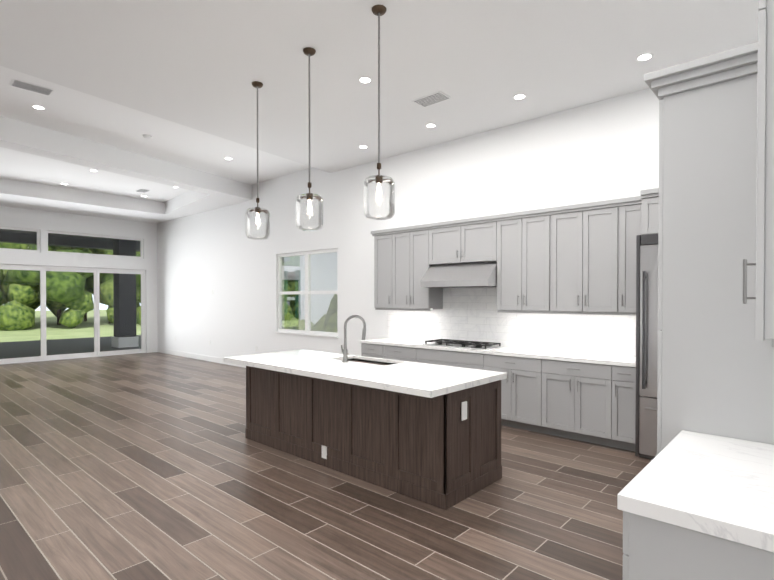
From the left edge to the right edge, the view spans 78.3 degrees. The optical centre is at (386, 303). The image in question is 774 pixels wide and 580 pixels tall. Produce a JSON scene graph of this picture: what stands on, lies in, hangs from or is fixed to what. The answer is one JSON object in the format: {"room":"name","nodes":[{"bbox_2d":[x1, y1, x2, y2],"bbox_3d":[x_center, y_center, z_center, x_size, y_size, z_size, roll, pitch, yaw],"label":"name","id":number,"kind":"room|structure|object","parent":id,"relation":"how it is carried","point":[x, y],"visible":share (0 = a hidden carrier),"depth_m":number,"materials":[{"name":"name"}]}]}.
{"room":"kitchen","nodes":[
{"label":"kitchen","id":0,"kind":"room"},
{"bbox_2d":[0,206,157,352],"bbox_3d":[-9.660,-0.775,10.717,0.200,4.450,9.025,1,1,42],"label":"wall","id":1,"kind":"structure","parent":0,"point":[42,221],"depth_m":12.58,"materials":[{"name":"white paint"}]},
{"bbox_2d":[0,226,145,364],"bbox_3d":[-8.601,-0.195,11.885,0.080,3.267,4.864,1,1,42],"label":"door","id":2,"kind":"structure","parent":1,"relation":"in","point":[44,356],"depth_m":12.43,"materials":[{"name":"white"}]},
{"bbox_2d":[0,352,651,579],"bbox_3d":[-4.197,1.560,5.821,14.905,0.120,9.025,1,1,42],"label":"floor","id":3,"kind":"structure","parent":0,"point":[150,466],"depth_m":3.67,"materials":[{"name":"brown wood"}]},
{"bbox_2d":[245,367,501,509],"bbox_3d":[-0.291,1.078,4.715,2.715,0.864,0.855,1,1,42],"label":"kitchen island","id":4,"kind":"object","parent":3,"relation":"on","point":[430,434],"depth_m":3.99,"materials":[{"name":"brown wood"}]},
{"bbox_2d":[223,351,506,398],"bbox_3d":[-0.377,0.621,4.669,2.830,0.051,1.100,1,1,42],"label":"island countertop","id":5,"kind":"structure","parent":4,"relation":"on","point":[430,381],"depth_m":4.16,"materials":[{"name":"white stone"}]},
{"bbox_2d":[339,315,365,362],"bbox_3d":[-0.363,0.355,4.889,0.206,0.477,0.238,1,1,42],"label":"faucet","id":6,"kind":"object","parent":5,"relation":"on","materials":[{"name":"grey metal"}]},
{"bbox_2d":[351,359,382,362],"bbox_3d":[-0.205,0.731,4.973,0.824,0.214,0.384,1,1,42],"label":"sink","id":7,"kind":"object","parent":5,"relation":"in","point":[352,360],"depth_m":5.18,"materials":[{"name":"metal"}]},
{"bbox_2d":[361,343,387,358],"bbox_3d":[0.006,1.046,7.407,0.521,0.875,0.629,1,1,42],"label":"base cabinet","id":8,"kind":"object","parent":3,"relation":"on","point":[374,350],"depth_m":7.15,"materials":[{"name":"grey paint"}]},
{"bbox_2d":[388,347,419,362],"bbox_3d":[0.387,1.050,7.063,0.734,0.875,0.629,1,1,42],"label":"base cabinet","id":9,"kind":"object","parent":3,"relation":"on","point":[411,354],"depth_m":6.75,"materials":[{"name":"grey paint"}]},
{"bbox_2d":[420,347,487,369],"bbox_3d":[1.012,1.055,6.500,1.192,0.875,0.629,1,1,42],"label":"base cabinet","id":10,"kind":"object","parent":3,"relation":"on","point":[463,359],"depth_m":6.19,"materials":[{"name":"grey paint"}]},
{"bbox_2d":[488,355,547,433],"bbox_3d":[1.689,1.062,5.891,0.873,0.875,0.629,1,1,42],"label":"base cabinet","id":11,"kind":"object","parent":3,"relation":"on","point":[524,391],"depth_m":5.57,"materials":[{"name":"grey paint"}]},
{"bbox_2d":[548,359,619,447],"bbox_3d":[2.245,1.067,5.390,0.868,0.875,0.629,1,1,42],"label":"base cabinet","id":12,"kind":"object","parent":3,"relation":"on","point":[571,376],"depth_m":5.10,"materials":[{"name":"grey paint"}]},
{"bbox_2d":[360,339,635,366],"bbox_3d":[1.251,0.600,6.269,3.928,0.040,0.645,1,1,42],"label":"countertop","id":13,"kind":"structure","parent":12,"relation":"on","point":[476,348],"depth_m":5.78,"materials":[{"name":"white stone"}]},
{"bbox_2d":[620,367,635,450],"bbox_3d":[2.599,1.070,5.071,0.314,0.875,0.629,1,1,42],"label":"base cabinet","id":14,"kind":"object","parent":3,"relation":"on","point":[627,374],"depth_m":4.81,"materials":[{"name":"grey paint"}]},
{"bbox_2d":[635,234,661,459],"bbox_3d":[2.987,0.422,4.570,0.910,2.180,0.845,1,1,42],"label":"fridge","id":15,"kind":"object","parent":3,"relation":"on","point":[647,329],"visible":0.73,"depth_m":4.54,"materials":[{"name":"silver metal"}]},
{"bbox_2d":[617,430,773,579],"bbox_3d":[1.352,1.081,1.704,0.747,0.920,1.021,1,1,42],"label":"base cabinet","id":16,"kind":"object","parent":3,"relation":"on","point":[694,505],"visible":1,"depth_m":1.51,"materials":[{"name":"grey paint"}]},
{"bbox_2d":[644,42,773,454],"bbox_3d":[1.902,0.199,2.407,0.880,2.670,0.905,1,1,42],"label":"pantry cabinet","id":17,"kind":"object","parent":3,"relation":"on","point":[715,367],"visible":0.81,"depth_m":2.23,"materials":[{"name":"grey paint"}]},
{"bbox_2d":[0,0,757,223],"bbox_3d":[-4.197,-2.595,5.779,14.505,0.710,8.625,1,1,42],"label":"ceiling","id":18,"kind":"structure","parent":0,"point":[174,79],"depth_m":5.01,"materials":[{"name":"white paint"}]},
{"bbox_2d":[9,79,54,95],"bbox_3d":[-4.214,-2.563,5.643,0.220,0.012,0.400,1,1,42],"label":"vent strip","id":19,"kind":"object","parent":18,"relation":"attached to","point":[30,87],"visible":1,"depth_m":5.62,"materials":[{"name":"white metal"}]},
{"bbox_2d":[31,105,45,109],"bbox_3d":[-4.571,-2.573,6.234,0.156,0.008,0.156,1,1,42],"label":"recessed light","id":20,"kind":"object","parent":18,"relation":"in","point":[39,107],"visible":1,"depth_m":6.23,"materials":[{"name":"white plastic"}]},
{"bbox_2d":[136,189,149,192],"bbox_3d":[-5.625,-2.596,10.951,0.360,0.012,0.200,1,1,42],"label":"ceiling vent","id":21,"kind":"object","parent":18,"relation":"in","point":[143,190],"visible":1,"depth_m":10.91,"materials":[{"name":"white metal"}]},
{"bbox_2d":[143,134,151,138],"bbox_3d":[-3.701,-2.571,7.334,0.130,0.030,0.130,1,1,42],"label":"smoke detector","id":22,"kind":"object","parent":18,"relation":"attached to","point":[147,136],"visible":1,"depth_m":7.31,"materials":[{"name":"white plastic"}]},
{"bbox_2d":[245,81,269,239],"bbox_3d":[-1.394,-1.528,5.119,0.256,1.669,0.256,1,1,42],"label":"pendant light","id":23,"kind":"object","parent":18,"relation":"hanging from","point":[257,85],"visible":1,"depth_m":5.12,"materials":[{"name":"clear glass"}]},
{"bbox_2d":[296,47,322,230],"bbox_3d":[-0.724,-1.521,4.435,0.256,1.669,0.256,1,1,42],"label":"pendant light","id":24,"kind":"object","parent":18,"relation":"hanging from","point":[309,52],"visible":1,"depth_m":4.43,"materials":[{"name":"clear glass"}]},
{"bbox_2d":[358,76,371,82],"bbox_3d":[-0.231,-2.361,5.018,0.156,0.008,0.156,1,1,42],"label":"recessed light","id":25,"kind":"object","parent":18,"relation":"in","point":[364,79],"visible":1,"depth_m":5.00,"materials":[{"name":"white plastic"}]},
{"bbox_2d":[363,5,394,219],"bbox_3d":[-0.064,-1.514,3.800,0.256,1.669,0.256,1,1,42],"label":"pendant light","id":26,"kind":"object","parent":18,"relation":"hanging from","point":[378,11],"visible":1,"depth_m":3.79,"materials":[{"name":"clear glass"}]},
{"bbox_2d":[425,123,436,127],"bbox_3d":[0.585,-2.374,6.343,0.156,0.008,0.156,1,1,42],"label":"recessed light","id":27,"kind":"object","parent":18,"relation":"in","point":[430,125],"visible":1,"depth_m":6.33,"materials":[{"name":"white plastic"}]},
{"bbox_2d":[412,91,450,106],"bbox_3d":[0.516,-2.361,5.503,0.400,0.012,0.220,1,1,42],"label":"ceiling vent","id":28,"kind":"object","parent":18,"relation":"in","point":[433,98],"visible":1,"depth_m":5.49,"materials":[{"name":"white metal"}]},
{"bbox_2d":[513,94,526,99],"bbox_3d":[1.518,-2.365,5.436,0.156,0.008,0.156,1,1,42],"label":"recessed light","id":29,"kind":"object","parent":18,"relation":"in","point":[519,96],"visible":1,"depth_m":5.42,"materials":[{"name":"white plastic"}]},
{"bbox_2d":[635,53,653,60],"bbox_3d":[2.464,-2.356,4.543,0.156,0.008,0.156,1,1,42],"label":"recessed light","id":30,"kind":"object","parent":18,"relation":"in","point":[644,56],"visible":1,"depth_m":4.54,"materials":[{"name":"white plastic"}]},
{"bbox_2d":[157,88,658,357],"bbox_3d":[-1.244,-0.758,9.076,14.905,4.450,0.200,1,1,42],"label":"wall","id":31,"kind":"structure","parent":0,"point":[606,149],"depth_m":8.21,"materials":[{"name":"white paint"}]},
{"bbox_2d":[157,348,245,367],"bbox_3d":[-3.350,1.384,10.850,9.030,0.130,0.015,1,1,42],"label":"baseboard","id":32,"kind":"structure","parent":31,"relation":"attached to","point":[192,355],"depth_m":12.24,"materials":[{"name":"white wood"}]},
{"bbox_2d":[174,290,256,351],"bbox_3d":[-4.351,0.352,11.745,4.070,1.375,0.007,1,1,42],"label":"outlet plates","id":33,"kind":"object","parent":31,"relation":"attached to","point":[212,292],"visible":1,"depth_m":11.68,"materials":[{"name":"white plastic"}]},
{"bbox_2d":[275,248,337,337],"bbox_3d":[-1.572,-0.196,9.290,1.920,1.632,0.130,1,1,42],"label":"window","id":34,"kind":"structure","parent":31,"relation":"in","point":[307,293],"depth_m":9.27,"materials":[{"name":"white"}]},
{"bbox_2d":[371,232,394,307],"bbox_3d":[0.077,-0.513,7.515,0.441,1.170,0.351,1,1,42],"label":"upper cabinet","id":35,"kind":"object","parent":31,"relation":"attached to","point":[384,242],"depth_m":7.40,"materials":[{"name":"grey paint"}]},
{"bbox_2d":[395,228,442,310],"bbox_3d":[0.433,-0.510,7.194,0.760,1.170,0.351,1,1,42],"label":"upper cabinet","id":36,"kind":"object","parent":31,"relation":"attached to","point":[411,265],"depth_m":7.01,"materials":[{"name":"grey paint"}]},
{"bbox_2d":[420,261,496,287],"bbox_3d":[1.046,-0.383,6.498,1.073,0.328,0.534,1,1,42],"label":"range hood","id":37,"kind":"object","parent":31,"relation":"attached to","point":[473,275],"visible":0.85,"depth_m":6.31,"materials":[{"name":"silver metal"}]},
{"bbox_2d":[427,216,498,264],"bbox_3d":[1.118,-0.820,6.575,1.083,0.536,0.351,1,1,42],"label":"upper cabinet","id":38,"kind":"object","parent":31,"relation":"attached to","point":[468,241],"depth_m":6.41,"materials":[{"name":"grey paint"}]},
{"bbox_2d":[495,208,558,311],"bbox_3d":[1.809,-0.497,5.955,0.778,1.170,0.351,1,1,42],"label":"upper cabinet","id":39,"kind":"object","parent":31,"relation":"attached to","point":[525,260],"depth_m":5.81,"materials":[{"name":"grey paint"}]},
{"bbox_2d":[555,200,626,311],"bbox_3d":[2.324,-0.492,5.491,0.893,1.170,0.351,1,1,42],"label":"upper cabinet","id":40,"kind":"object","parent":31,"relation":"attached to","point":[575,259],"depth_m":5.30,"materials":[{"name":"grey paint"}]},
{"bbox_2d":[627,200,641,315],"bbox_3d":[2.682,-0.489,5.169,0.344,1.170,0.351,1,1,42],"label":"upper cabinet","id":41,"kind":"object","parent":31,"relation":"attached to","point":[634,207],"depth_m":5.02,"materials":[{"name":"grey paint"}]},
{"bbox_2d":[640,188,658,234],"bbox_3d":[3.145,-0.895,4.542,1.156,0.435,0.657,1,1,42],"label":"upper cabinet","id":42,"kind":"object","parent":31,"relation":"attached to","point":[650,209],"visible":0.21,"depth_m":4.66,"materials":[{"name":"grey paint"}]},
{"bbox_3d":[1.200,-0.674,0.803,0.200,4.450,8.825,1,1,42],"label":"wall","id":43,"kind":"structure","parent":0,"visible":0},
{"bbox_2d":[743,0,773,347],"bbox_3d":[1.610,-0.804,1.741,0.437,1.910,0.593,1,1,42],"label":"upper cabinet","id":44,"kind":"object","parent":43,"relation":"attached to","point":[764,264],"visible":1,"depth_m":1.63,"materials":[{"name":"grey paint"}]},
{"label":"outside","id":45,"kind":"structure","parent":0,"visible":0},
{"bbox_2d":[0,310,140,358],"bbox_3d":[-11.969,1.496,23.973,110.000,0.240,100.000,1,1,42],"label":"ground","id":46,"kind":"structure","parent":45,"point":[28,338],"depth_m":19.51,"materials":[{"name":"green plant"}]},
{"bbox_2d":[0,269,4,304],"bbox_3d":[-21.433,-2.244,25.047,3.531,7.832,3.256,1,1,42],"label":"tree","id":47,"kind":"object","parent":46,"relation":"on","point":[1,281],"depth_m":25.43,"materials":[{"name":"green plant"}]},
{"bbox_2d":[0,288,7,305],"bbox_3d":[-23.384,-2.885,27.156,3.216,8.937,3.161,1,1,42],"label":"tree","id":48,"kind":"object","parent":46,"relation":"on","point":[4,299],"depth_m":27.03,"materials":[{"name":"green plant"}]},
{"bbox_2d":[0,242,53,330],"bbox_3d":[-20.137,-3.429,26.182,3.549,10.386,2.988,1,1,42],"label":"tree","id":49,"kind":"object","parent":46,"relation":"on","point":[19,309],"depth_m":25.27,"materials":[{"name":"green plant"}]},
{"bbox_2d":[28,301,39,309],"bbox_3d":[-22.606,-4.567,30.409,2.978,12.235,3.167,1,1,42],"label":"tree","id":50,"kind":"object","parent":46,"relation":"on","point":[37,304],"depth_m":30.06,"materials":[{"name":"green plant"}]},
{"bbox_2d":[37,285,66,324],"bbox_3d":[-21.082,-2.703,29.931,3.133,8.516,3.115,1,1,42],"label":"tree","id":51,"kind":"object","parent":46,"relation":"on","point":[50,305],"depth_m":29.97,"materials":[{"name":"green plant"}]},
{"bbox_2d":[38,246,93,327],"bbox_3d":[-18.202,-2.472,27.053,3.300,8.112,2.906,1,1,42],"label":"tree","id":52,"kind":"object","parent":46,"relation":"on","point":[76,294],"depth_m":26.16,"materials":[{"name":"green plant"}]},
{"bbox_2d":[75,247,91,320],"bbox_3d":[-22.377,-4.667,35.074,3.384,12.340,3.030,1,1,42],"label":"tree","id":53,"kind":"object","parent":46,"relation":"on","point":[88,251],"depth_m":34.74,"materials":[{"name":"green plant"}]},
{"bbox_2d":[85,276,110,322],"bbox_3d":[-18.845,-3.140,32.223,3.697,9.345,3.030,1,1,42],"label":"tree","id":54,"kind":"object","parent":46,"relation":"on","point":[89,286],"depth_m":31.74,"materials":[{"name":"green plant"}]},
{"bbox_2d":[89,248,139,323],"bbox_3d":[-17.566,-1.894,31.124,3.961,6.875,3.327,1,1,42],"label":"tree","id":55,"kind":"object","parent":46,"relation":"on","point":[104,279],"depth_m":29.54,"materials":[{"name":"green plant"}]},
{"bbox_2d":[112,239,138,347],"bbox_3d":[-10.519,-0.385,14.169,0.650,3.720,5.620,1,1,42],"label":"column","id":56,"kind":"structure","parent":46,"relation":"on","point":[124,340],"depth_m":15.84,"materials":[{"name":"grey paint"}]},
{"bbox_2d":[0,229,139,251],"bbox_3d":[-10.883,-2.204,13.133,4.870,0.540,9.400,1,1,42],"label":"roof","id":57,"kind":"structure","parent":56,"relation":"on","point":[11,235],"depth_m":16.05,"materials":[{"name":"grey"}]},
{"bbox_2d":[136,252,140,324],"bbox_3d":[-15.323,-2.454,30.207,3.850,8.071,3.042,1,1,42],"label":"tree","id":58,"kind":"object","parent":46,"relation":"on","point":[138,297],"depth_m":29.14,"materials":[{"name":"green plant"}]}
]}

